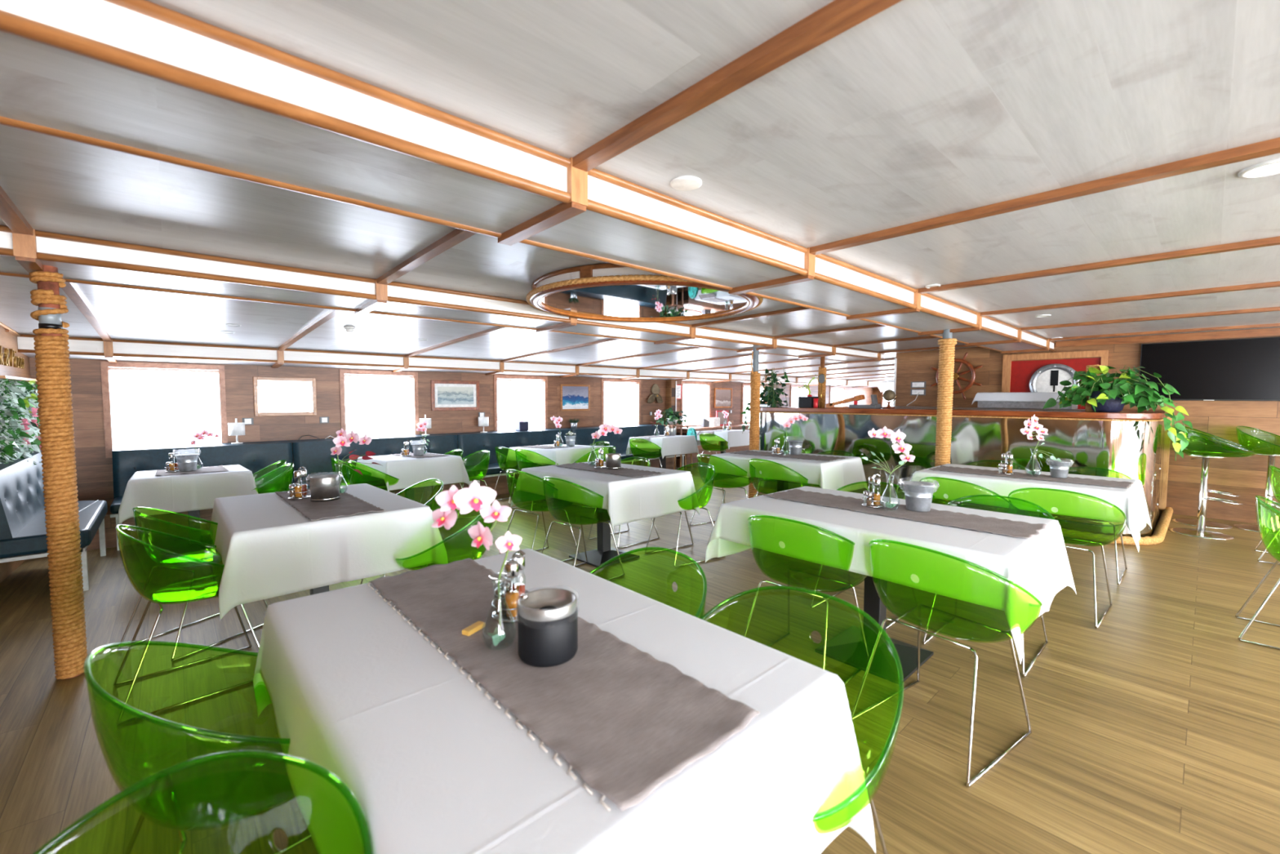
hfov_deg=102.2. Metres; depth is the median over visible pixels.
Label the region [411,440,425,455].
bucket
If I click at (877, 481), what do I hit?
oil bottle
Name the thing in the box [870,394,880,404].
card terminal
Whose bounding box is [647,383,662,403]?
propeller
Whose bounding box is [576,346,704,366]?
trim
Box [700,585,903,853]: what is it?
tub chair
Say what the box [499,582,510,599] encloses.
shaker
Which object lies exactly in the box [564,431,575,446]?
bucket
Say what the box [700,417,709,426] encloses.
napkin holder
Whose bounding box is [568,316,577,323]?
trim
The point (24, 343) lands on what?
beam
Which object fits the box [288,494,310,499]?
tray
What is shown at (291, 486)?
shaker
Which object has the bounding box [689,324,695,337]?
trim
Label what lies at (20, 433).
panel
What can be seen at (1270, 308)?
trim
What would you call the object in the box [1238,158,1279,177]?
recessed light
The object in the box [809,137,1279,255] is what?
trim
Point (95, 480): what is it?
wall
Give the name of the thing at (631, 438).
tub chair
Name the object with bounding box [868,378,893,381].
trim
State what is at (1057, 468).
bucket
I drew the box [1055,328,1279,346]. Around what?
trim
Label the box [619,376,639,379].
trim
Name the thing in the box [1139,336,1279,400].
television
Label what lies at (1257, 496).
tub chair
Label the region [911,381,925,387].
wall socket
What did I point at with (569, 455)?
tablecloth
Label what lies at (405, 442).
oil bottle
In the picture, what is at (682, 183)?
ceiling light
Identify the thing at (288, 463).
tub chair
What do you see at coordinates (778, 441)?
oil bottle
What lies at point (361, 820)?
tub chair
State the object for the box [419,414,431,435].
table lamp
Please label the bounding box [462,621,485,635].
packet
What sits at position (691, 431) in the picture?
cushion chair
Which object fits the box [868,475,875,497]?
oil bottle
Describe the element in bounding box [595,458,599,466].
shaker
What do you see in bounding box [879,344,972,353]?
trim
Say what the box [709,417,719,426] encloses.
box
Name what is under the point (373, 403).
window
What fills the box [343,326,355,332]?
smoke detector
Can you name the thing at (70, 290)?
trim
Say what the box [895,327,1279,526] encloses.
wall
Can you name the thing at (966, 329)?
trim
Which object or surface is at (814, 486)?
tub chair
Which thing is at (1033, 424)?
orchid spray
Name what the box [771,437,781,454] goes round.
stand
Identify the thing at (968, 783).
tub chair
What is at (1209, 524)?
bar stool
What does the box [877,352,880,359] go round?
trim
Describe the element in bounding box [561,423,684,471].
bench
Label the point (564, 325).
trim
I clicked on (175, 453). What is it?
oil bottle
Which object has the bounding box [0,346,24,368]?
sign
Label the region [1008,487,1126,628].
tub chair
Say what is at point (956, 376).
wheel
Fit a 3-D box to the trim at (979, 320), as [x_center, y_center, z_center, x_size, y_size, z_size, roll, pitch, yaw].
[2.978,-0.934,4.536,0.064,0.134,0.026,-3,5,-42]
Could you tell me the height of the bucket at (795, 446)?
0.196 m
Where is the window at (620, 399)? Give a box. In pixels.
[600,378,640,426]
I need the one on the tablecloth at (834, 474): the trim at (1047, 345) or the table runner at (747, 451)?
the table runner at (747, 451)
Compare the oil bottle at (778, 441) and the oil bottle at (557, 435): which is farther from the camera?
the oil bottle at (557, 435)
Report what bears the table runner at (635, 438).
on the tablecloth at (677, 444)
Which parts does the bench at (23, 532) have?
backrest, frame, seat, leg, leg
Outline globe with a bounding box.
[881,389,896,408]
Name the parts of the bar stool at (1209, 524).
seat plate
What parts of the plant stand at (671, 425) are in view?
leg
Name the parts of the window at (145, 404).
blind cord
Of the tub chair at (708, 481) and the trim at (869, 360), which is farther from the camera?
the trim at (869, 360)
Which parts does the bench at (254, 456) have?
rail, leg, seat, backrest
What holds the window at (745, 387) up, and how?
in the wall at (95, 480)
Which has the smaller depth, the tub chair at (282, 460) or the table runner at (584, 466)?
the table runner at (584, 466)
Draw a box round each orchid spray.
[190,428,218,465]
[330,428,382,488]
[416,421,429,444]
[431,480,521,633]
[550,415,562,437]
[591,422,622,461]
[651,409,662,425]
[722,410,728,417]
[782,413,808,440]
[862,426,915,503]
[1020,413,1062,471]
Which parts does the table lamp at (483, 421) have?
lamp shade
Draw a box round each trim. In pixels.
[0,8,1055,351]
[0,115,1012,354]
[0,186,33,235]
[0,225,884,354]
[0,247,884,360]
[0,271,846,362]
[0,321,20,336]
[5,329,18,335]
[12,229,37,259]
[15,256,43,273]
[17,333,885,382]
[17,349,884,386]
[61,281,111,342]
[102,0,1055,343]
[103,338,113,355]
[104,355,116,362]
[271,362,284,368]
[276,347,284,363]
[277,309,343,351]
[354,299,386,315]
[374,279,387,301]
[377,228,476,284]
[392,367,408,372]
[403,356,408,368]
[404,326,511,357]
[485,371,503,375]
[497,201,586,245]
[499,361,504,371]
[500,337,622,362]
[536,322,576,333]
[559,374,578,377]
[567,157,587,206]
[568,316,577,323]
[575,365,578,374]
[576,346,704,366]
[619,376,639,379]
[636,368,639,377]
[637,353,766,369]
[653,337,695,344]
[665,379,675,456]
[675,380,676,435]
[686,370,689,378]
[688,358,813,372]
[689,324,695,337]
[691,306,813,327]
[711,380,731,382]
[728,274,813,294]
[729,358,894,373]
[737,346,776,352]
[766,364,894,376]
[772,336,777,347]
[773,324,887,338]
[796,368,893,377]
[798,353,835,358]
[804,247,815,276]
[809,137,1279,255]
[826,373,893,378]
[831,345,835,354]
[833,335,937,346]
[845,359,879,363]
[846,307,919,319]
[847,376,893,380]
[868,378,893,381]
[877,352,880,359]
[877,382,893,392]
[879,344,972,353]
[893,358,897,406]
[913,288,920,309]
[917,235,1279,293]
[917,327,981,335]
[965,339,1021,346]
[976,312,982,328]
[980,280,1279,315]
[1000,348,1048,353]
[1017,327,1022,341]
[1020,306,1279,330]
[1045,338,1049,349]
[1048,323,1279,341]
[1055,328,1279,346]
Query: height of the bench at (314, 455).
0.945 m
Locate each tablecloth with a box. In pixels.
[118,464,258,524]
[209,483,448,619]
[253,548,875,853]
[353,452,469,491]
[505,444,608,471]
[510,461,699,532]
[626,435,698,457]
[696,429,749,448]
[704,449,868,491]
[705,486,1076,663]
[903,463,1151,552]
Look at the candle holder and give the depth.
1.11 m
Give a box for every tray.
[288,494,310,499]
[491,610,517,623]
[848,404,881,408]
[862,502,883,507]
[997,471,1013,474]
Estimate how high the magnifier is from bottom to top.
0.471 m
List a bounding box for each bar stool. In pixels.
[1168,426,1256,539]
[1172,425,1252,528]
[1233,426,1279,534]
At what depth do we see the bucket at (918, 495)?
2.63 m
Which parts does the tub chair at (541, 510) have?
leg, leg, leg, leg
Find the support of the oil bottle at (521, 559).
in the stand at (504, 618)
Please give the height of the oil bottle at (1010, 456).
0.147 m
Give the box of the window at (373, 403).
[339,369,418,436]
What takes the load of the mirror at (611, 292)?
attached to the ceiling
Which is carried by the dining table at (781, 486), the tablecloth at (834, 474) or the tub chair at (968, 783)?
the tablecloth at (834, 474)
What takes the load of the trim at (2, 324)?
attached to the wall at (9, 340)
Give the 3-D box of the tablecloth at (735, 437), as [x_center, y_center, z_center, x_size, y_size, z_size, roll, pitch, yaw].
[1.733,0.255,10.772,0.926,0.405,1.075,-3,4,-40]
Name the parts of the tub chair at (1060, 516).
leg, leg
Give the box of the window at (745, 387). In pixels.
[741,383,764,423]
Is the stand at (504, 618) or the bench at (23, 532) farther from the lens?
the bench at (23, 532)
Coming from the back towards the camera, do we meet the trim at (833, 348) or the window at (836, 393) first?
the window at (836, 393)
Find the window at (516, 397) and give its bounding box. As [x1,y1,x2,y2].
[493,374,547,431]
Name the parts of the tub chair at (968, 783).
leg, leg, leg, leg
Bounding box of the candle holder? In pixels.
[516,587,578,666]
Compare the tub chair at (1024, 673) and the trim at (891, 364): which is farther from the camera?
the trim at (891, 364)
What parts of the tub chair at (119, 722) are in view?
leg, leg, leg, leg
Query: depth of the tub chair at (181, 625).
2.85 m
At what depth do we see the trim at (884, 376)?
15.19 m
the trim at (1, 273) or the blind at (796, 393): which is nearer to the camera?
the trim at (1, 273)
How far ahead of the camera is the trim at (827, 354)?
7.21 m
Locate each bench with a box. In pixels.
[0,450,107,591]
[110,440,294,550]
[288,433,474,488]
[448,427,571,484]
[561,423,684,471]
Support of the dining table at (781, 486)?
on the floor
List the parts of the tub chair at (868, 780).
leg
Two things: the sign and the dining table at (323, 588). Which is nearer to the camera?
the dining table at (323, 588)
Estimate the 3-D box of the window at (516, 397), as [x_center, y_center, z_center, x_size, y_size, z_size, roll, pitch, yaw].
[-2.072,-0.364,8.940,1.030,1.035,0.128,-3,5,-42]
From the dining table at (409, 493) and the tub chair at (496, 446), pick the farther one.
the tub chair at (496, 446)
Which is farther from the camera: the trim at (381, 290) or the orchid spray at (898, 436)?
the trim at (381, 290)
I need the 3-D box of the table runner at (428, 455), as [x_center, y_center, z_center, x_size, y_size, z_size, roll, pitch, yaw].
[-2.703,0.339,6.321,0.388,0.057,0.982,-3,5,-42]
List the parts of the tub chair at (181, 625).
leg, leg, leg, leg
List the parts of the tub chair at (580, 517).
leg, leg, leg, leg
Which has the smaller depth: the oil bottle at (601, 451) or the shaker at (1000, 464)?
the shaker at (1000, 464)
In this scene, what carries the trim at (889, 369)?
attached to the ceiling
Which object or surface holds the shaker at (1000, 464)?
in the stand at (1006, 452)
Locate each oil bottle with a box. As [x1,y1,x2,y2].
[168,453,175,470]
[173,452,179,470]
[293,470,302,497]
[300,469,306,495]
[404,441,408,455]
[504,559,519,618]
[511,552,525,597]
[556,434,559,445]
[599,449,603,466]
[776,440,780,453]
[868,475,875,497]
[872,477,880,505]
[1000,453,1005,467]
[1007,453,1013,472]
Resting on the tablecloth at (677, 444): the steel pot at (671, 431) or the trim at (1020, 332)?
the steel pot at (671, 431)
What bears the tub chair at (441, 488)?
on the floor
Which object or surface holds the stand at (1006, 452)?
on the table runner at (949, 468)
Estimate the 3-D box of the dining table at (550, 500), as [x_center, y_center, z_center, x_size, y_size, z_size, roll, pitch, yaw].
[-1.196,0.651,7.417,0.808,0.781,1.208,-3,5,-42]
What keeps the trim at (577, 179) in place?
attached to the beam at (41, 84)
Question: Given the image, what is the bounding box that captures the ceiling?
[0,0,1279,382]
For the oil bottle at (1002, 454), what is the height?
0.147 m
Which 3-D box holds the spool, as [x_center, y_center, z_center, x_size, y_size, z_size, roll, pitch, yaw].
[4.466,-0.382,5.094,0.123,0.459,0.124,1,3,8]
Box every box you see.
[515,418,528,431]
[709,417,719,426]
[971,391,1077,408]
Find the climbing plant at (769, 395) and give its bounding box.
[741,368,789,433]
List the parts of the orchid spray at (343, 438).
stem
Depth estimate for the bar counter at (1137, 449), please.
5.46 m
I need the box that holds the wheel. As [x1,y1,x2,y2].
[929,351,982,399]
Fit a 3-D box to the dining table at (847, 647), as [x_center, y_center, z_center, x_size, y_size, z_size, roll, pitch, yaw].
[1.224,0.812,2.685,0.858,0.744,1.308,-3,4,-42]
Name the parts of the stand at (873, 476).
rail, handle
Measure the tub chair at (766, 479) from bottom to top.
0.803 m
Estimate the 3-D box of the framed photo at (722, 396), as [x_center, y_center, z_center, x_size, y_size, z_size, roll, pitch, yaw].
[2.029,-0.705,12.570,0.670,0.480,0.025,-3,5,-42]
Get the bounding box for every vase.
[334,464,347,493]
[480,575,517,648]
[880,476,898,511]
[1024,448,1041,476]
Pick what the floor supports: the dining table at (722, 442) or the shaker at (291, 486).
the dining table at (722, 442)
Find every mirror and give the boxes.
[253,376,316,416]
[525,262,763,322]
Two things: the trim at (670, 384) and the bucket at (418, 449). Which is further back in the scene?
the trim at (670, 384)
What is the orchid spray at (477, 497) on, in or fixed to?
in the vase at (496, 637)
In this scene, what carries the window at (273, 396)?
attached to the wall at (95, 480)
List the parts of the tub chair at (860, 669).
leg, leg, leg, leg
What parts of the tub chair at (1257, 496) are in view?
leg, leg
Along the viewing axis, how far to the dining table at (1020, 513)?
3.91 m
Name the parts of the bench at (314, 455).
seat, rail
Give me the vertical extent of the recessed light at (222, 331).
0.017 m
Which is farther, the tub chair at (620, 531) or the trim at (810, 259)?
the tub chair at (620, 531)
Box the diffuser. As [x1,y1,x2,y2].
[1245,163,1279,175]
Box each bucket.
[172,448,200,471]
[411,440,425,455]
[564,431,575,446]
[786,436,804,454]
[897,478,939,511]
[1045,459,1074,478]
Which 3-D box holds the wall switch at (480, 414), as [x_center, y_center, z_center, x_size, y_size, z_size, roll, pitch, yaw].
[-2.578,-0.199,8.419,0.110,0.085,0.014,-3,5,-42]
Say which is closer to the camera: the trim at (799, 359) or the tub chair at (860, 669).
the tub chair at (860, 669)
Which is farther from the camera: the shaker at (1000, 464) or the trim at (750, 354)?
the trim at (750, 354)
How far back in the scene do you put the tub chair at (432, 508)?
6.76 m
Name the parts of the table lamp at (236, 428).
lamp shade, stem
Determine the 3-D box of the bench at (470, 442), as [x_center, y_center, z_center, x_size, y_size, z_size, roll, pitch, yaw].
[-1.903,0.552,8.437,2.082,0.945,0.935,-3,5,-42]
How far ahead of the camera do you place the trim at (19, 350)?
6.67 m
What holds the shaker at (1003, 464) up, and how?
in the stand at (1006, 452)
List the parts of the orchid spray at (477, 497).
stem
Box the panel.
[0,375,41,464]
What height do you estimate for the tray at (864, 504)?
0.007 m
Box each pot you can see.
[306,472,342,502]
[568,417,579,428]
[605,453,621,469]
[666,427,675,435]
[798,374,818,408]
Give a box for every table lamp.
[227,417,244,444]
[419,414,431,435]
[478,413,488,432]
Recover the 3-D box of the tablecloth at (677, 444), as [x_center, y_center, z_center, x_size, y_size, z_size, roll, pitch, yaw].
[0.406,0.348,9.330,0.924,0.398,1.004,-3,4,-40]
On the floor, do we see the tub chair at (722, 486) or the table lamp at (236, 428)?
the tub chair at (722, 486)
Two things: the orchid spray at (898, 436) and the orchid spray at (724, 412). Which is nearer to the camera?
the orchid spray at (898, 436)
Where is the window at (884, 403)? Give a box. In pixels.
[881,391,893,406]
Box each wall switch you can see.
[242,417,253,424]
[319,416,328,422]
[478,412,484,417]
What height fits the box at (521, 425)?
0.193 m
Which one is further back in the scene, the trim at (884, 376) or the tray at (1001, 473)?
the trim at (884, 376)
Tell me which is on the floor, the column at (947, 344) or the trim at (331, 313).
the column at (947, 344)
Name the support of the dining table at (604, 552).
on the floor
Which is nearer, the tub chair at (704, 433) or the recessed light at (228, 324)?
the recessed light at (228, 324)
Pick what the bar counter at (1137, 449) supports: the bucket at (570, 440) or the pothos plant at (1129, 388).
the pothos plant at (1129, 388)
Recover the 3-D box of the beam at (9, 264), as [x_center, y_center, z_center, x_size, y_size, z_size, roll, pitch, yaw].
[0.205,-0.962,5.176,9.380,0.146,0.496,-3,5,-42]
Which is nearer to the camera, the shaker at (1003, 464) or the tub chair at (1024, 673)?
the tub chair at (1024, 673)
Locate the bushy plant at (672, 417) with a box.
[655,407,688,428]
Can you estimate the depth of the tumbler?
7.07 m
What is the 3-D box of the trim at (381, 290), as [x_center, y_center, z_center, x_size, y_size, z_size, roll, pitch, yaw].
[-1.598,-0.846,3.193,0.064,0.124,0.026,-3,5,-42]
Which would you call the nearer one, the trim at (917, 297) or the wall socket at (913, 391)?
the trim at (917, 297)
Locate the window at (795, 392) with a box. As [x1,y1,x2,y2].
[790,385,809,407]
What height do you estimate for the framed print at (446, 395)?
0.465 m
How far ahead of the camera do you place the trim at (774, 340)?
6.06 m
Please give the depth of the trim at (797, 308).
4.56 m
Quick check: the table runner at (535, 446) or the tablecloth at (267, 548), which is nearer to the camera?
the tablecloth at (267, 548)
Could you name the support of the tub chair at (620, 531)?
on the floor
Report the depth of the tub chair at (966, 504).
4.45 m
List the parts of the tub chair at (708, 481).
leg, leg, leg, leg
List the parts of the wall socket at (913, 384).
plate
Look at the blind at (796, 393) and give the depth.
14.89 m
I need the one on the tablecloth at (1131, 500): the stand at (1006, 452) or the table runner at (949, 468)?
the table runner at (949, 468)
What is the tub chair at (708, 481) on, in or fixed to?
on the floor
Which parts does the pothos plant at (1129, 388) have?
pot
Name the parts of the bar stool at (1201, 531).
seat plate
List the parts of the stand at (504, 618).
rail, handle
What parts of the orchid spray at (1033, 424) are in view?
stem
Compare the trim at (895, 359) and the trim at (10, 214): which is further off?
the trim at (895, 359)
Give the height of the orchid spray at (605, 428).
0.375 m
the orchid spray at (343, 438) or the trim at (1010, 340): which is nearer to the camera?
the orchid spray at (343, 438)
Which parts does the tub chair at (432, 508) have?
leg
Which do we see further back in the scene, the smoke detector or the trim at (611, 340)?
the trim at (611, 340)
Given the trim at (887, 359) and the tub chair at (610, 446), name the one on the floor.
the tub chair at (610, 446)
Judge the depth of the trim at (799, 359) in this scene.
9.77 m
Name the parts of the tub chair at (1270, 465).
leg, leg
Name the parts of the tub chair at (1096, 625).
leg, leg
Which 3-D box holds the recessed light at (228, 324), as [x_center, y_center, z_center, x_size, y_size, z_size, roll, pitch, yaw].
[-3.647,-0.915,4.636,0.110,0.016,0.110,3,5,42]
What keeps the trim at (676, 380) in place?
attached to the wall at (95, 480)
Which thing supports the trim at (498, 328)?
attached to the ceiling
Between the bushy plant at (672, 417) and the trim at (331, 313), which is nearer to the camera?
the trim at (331, 313)
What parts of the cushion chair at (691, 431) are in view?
leg, leg, leg, backrest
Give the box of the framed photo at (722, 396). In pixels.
[714,387,732,408]
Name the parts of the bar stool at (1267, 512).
seat plate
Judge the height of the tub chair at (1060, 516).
0.787 m
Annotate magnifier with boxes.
[817,373,826,407]
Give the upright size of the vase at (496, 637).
0.165 m
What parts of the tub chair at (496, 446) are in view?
leg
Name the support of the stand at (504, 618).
on the table runner at (627, 720)
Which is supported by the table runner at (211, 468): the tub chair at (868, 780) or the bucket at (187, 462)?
the bucket at (187, 462)
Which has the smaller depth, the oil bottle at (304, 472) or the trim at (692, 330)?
the oil bottle at (304, 472)
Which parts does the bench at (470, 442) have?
rail, seat, backrest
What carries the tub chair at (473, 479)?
on the floor
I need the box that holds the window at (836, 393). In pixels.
[829,386,845,406]
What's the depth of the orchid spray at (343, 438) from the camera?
3.23 m
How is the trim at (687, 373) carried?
attached to the beam at (24, 343)
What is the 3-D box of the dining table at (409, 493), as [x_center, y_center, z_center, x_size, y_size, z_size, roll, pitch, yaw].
[-2.783,0.723,6.222,0.788,0.780,1.108,-3,5,-42]
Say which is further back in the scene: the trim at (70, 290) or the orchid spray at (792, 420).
the orchid spray at (792, 420)
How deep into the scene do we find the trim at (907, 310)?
3.73 m
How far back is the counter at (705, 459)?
11.58 m
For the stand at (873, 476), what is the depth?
2.76 m
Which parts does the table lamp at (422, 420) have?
lamp shade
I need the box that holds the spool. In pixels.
[1084,364,1102,411]
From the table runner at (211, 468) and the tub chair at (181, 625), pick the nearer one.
the tub chair at (181, 625)
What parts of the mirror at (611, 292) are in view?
trim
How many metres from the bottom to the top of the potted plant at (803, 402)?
0.463 m
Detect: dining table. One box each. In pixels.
[164,510,216,557]
[310,585,328,595]
[404,487,414,501]
[540,497,564,502]
[568,507,639,568]
[658,448,666,468]
[720,440,726,453]
[777,480,788,491]
[814,574,933,684]
[1012,508,1027,515]
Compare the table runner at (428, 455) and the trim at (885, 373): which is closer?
the table runner at (428, 455)
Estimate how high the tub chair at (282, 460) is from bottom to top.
0.795 m
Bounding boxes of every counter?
[675,423,749,468]
[758,406,1173,545]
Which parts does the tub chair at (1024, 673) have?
leg, leg, leg, leg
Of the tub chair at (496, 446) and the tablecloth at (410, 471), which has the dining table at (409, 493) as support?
the tablecloth at (410, 471)
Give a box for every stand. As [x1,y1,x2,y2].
[164,450,178,471]
[288,466,310,499]
[491,549,524,623]
[594,447,605,468]
[663,423,682,435]
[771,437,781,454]
[825,394,865,408]
[862,473,884,507]
[997,451,1013,474]
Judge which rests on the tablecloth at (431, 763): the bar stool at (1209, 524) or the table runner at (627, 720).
the table runner at (627, 720)
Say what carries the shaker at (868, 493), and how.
in the stand at (873, 476)
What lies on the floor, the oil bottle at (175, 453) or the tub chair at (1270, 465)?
the tub chair at (1270, 465)
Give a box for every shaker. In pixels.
[165,462,170,471]
[288,484,295,497]
[493,586,506,616]
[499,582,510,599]
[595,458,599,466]
[862,490,868,503]
[866,491,872,505]
[998,462,1002,471]
[1002,463,1007,472]
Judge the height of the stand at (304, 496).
0.190 m
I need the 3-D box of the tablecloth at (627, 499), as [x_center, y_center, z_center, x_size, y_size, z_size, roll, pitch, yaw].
[-0.326,0.543,4.380,0.972,0.389,1.375,-3,5,-42]
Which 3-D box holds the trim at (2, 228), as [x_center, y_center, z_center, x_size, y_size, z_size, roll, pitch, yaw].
[0.374,-0.991,4.987,9.380,0.025,0.031,-3,5,-42]
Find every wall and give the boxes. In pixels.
[0,325,31,582]
[29,357,873,515]
[872,387,881,404]
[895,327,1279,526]
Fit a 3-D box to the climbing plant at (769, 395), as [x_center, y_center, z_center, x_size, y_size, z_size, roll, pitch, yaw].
[1.874,-0.217,7.674,0.669,1.350,0.497,0,3,-8]
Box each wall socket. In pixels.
[910,388,925,395]
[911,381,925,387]
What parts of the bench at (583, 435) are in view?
backrest, seat, rail, leg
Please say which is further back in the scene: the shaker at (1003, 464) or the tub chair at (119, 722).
the shaker at (1003, 464)
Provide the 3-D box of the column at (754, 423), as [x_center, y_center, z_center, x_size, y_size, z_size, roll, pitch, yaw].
[1.401,0.024,6.324,0.126,1.985,0.126,0,3,3]
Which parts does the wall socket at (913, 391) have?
plate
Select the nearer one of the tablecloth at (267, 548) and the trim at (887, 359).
the tablecloth at (267, 548)
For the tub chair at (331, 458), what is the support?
on the floor
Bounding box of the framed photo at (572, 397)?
[560,384,590,411]
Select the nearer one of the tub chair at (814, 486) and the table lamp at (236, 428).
the tub chair at (814, 486)
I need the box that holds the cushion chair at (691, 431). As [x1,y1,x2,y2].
[673,427,697,475]
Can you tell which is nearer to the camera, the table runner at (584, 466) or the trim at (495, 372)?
the table runner at (584, 466)
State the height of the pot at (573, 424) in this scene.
0.205 m
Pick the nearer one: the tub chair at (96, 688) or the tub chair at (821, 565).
the tub chair at (96, 688)
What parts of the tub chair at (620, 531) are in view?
leg, leg, leg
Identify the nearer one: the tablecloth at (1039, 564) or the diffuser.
the diffuser
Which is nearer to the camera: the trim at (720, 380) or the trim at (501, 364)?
the trim at (501, 364)
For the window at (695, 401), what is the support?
in the wall at (95, 480)
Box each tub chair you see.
[33,750,373,853]
[84,640,311,853]
[113,524,259,724]
[117,506,267,661]
[251,462,293,490]
[253,459,286,493]
[330,457,382,485]
[345,459,399,493]
[360,478,443,584]
[395,497,495,570]
[420,448,462,511]
[448,449,489,519]
[493,446,537,504]
[498,469,578,561]
[511,448,564,512]
[541,476,625,580]
[570,445,615,508]
[587,456,659,548]
[589,546,706,617]
[629,438,662,467]
[644,462,724,567]
[689,453,753,525]
[696,432,729,472]
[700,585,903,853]
[743,515,869,685]
[748,457,813,497]
[755,447,805,496]
[802,450,855,492]
[810,480,917,629]
[850,538,1042,787]
[919,476,1017,514]
[922,494,1055,677]
[959,459,1027,512]
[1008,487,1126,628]
[1053,466,1132,585]
[1235,494,1279,649]
[1254,464,1279,564]
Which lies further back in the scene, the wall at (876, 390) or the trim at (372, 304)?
the wall at (876, 390)
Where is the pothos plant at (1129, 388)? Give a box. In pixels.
[1042,364,1192,460]
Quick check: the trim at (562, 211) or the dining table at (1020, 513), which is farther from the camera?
the dining table at (1020, 513)
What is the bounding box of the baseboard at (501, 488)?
[26,457,675,555]
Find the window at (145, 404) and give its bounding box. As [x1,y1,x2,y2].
[100,361,227,457]
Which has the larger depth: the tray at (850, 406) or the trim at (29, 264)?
the tray at (850, 406)
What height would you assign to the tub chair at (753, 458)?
0.802 m
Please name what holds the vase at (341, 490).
on the table runner at (347, 504)
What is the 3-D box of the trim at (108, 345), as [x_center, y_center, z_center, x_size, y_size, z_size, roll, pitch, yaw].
[-5.336,-0.798,5.186,0.064,0.170,0.026,-3,5,-42]
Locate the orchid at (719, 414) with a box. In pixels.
[715,410,728,425]
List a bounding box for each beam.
[0,0,1053,353]
[0,231,884,361]
[17,336,883,386]
[572,0,902,171]
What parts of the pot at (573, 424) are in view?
pot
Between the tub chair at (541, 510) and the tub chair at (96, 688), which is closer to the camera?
the tub chair at (96, 688)
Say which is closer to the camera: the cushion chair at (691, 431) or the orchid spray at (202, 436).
the orchid spray at (202, 436)
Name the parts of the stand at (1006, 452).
handle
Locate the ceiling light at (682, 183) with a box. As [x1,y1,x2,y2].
[670,176,702,191]
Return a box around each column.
[28,265,87,679]
[748,347,760,497]
[817,356,826,407]
[933,328,956,505]
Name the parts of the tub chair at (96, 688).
leg, leg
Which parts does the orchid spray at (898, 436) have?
stem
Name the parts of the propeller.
blade, blade, blade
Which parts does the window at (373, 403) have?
blind cord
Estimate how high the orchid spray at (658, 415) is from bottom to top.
0.469 m
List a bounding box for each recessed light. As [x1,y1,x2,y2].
[219,330,235,333]
[226,323,241,326]
[924,284,940,288]
[1035,314,1050,317]
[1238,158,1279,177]
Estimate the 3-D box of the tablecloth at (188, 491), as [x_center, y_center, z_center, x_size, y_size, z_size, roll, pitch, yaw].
[-4.294,0.603,4.956,0.932,0.412,1.270,-3,5,-42]
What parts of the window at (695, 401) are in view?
pane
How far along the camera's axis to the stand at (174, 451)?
4.91 m
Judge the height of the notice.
0.320 m
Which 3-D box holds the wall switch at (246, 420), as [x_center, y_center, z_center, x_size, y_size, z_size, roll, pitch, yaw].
[-4.836,-0.070,6.373,0.110,0.085,0.014,-3,5,-42]
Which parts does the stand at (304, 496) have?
handle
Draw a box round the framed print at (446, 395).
[431,380,479,410]
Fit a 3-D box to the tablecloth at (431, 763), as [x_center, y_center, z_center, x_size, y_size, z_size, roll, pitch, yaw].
[-0.315,0.687,1.268,0.951,0.367,1.429,-3,4,-41]
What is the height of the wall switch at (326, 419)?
0.085 m
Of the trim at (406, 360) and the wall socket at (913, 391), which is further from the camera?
the wall socket at (913, 391)
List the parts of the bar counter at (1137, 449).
panel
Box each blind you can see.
[791,388,807,407]
[831,389,843,406]
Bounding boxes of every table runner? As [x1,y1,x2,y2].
[155,465,228,475]
[275,488,385,520]
[367,557,759,811]
[390,453,450,457]
[520,444,567,448]
[553,462,664,476]
[631,435,664,442]
[697,430,722,435]
[728,449,848,460]
[763,488,1047,538]
[928,465,1133,488]
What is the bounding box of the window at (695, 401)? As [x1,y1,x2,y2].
[680,381,711,426]
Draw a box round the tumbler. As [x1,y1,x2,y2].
[813,398,818,408]
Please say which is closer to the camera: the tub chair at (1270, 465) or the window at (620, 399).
the tub chair at (1270, 465)
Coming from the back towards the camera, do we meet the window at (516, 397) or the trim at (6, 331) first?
the window at (516, 397)
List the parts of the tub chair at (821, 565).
leg, leg, leg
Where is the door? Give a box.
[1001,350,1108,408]
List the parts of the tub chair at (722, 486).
leg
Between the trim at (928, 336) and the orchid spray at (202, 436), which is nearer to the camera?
the orchid spray at (202, 436)
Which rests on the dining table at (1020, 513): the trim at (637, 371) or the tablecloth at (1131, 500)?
the tablecloth at (1131, 500)
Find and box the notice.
[676,384,681,399]
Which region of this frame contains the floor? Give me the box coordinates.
[0,465,1279,853]

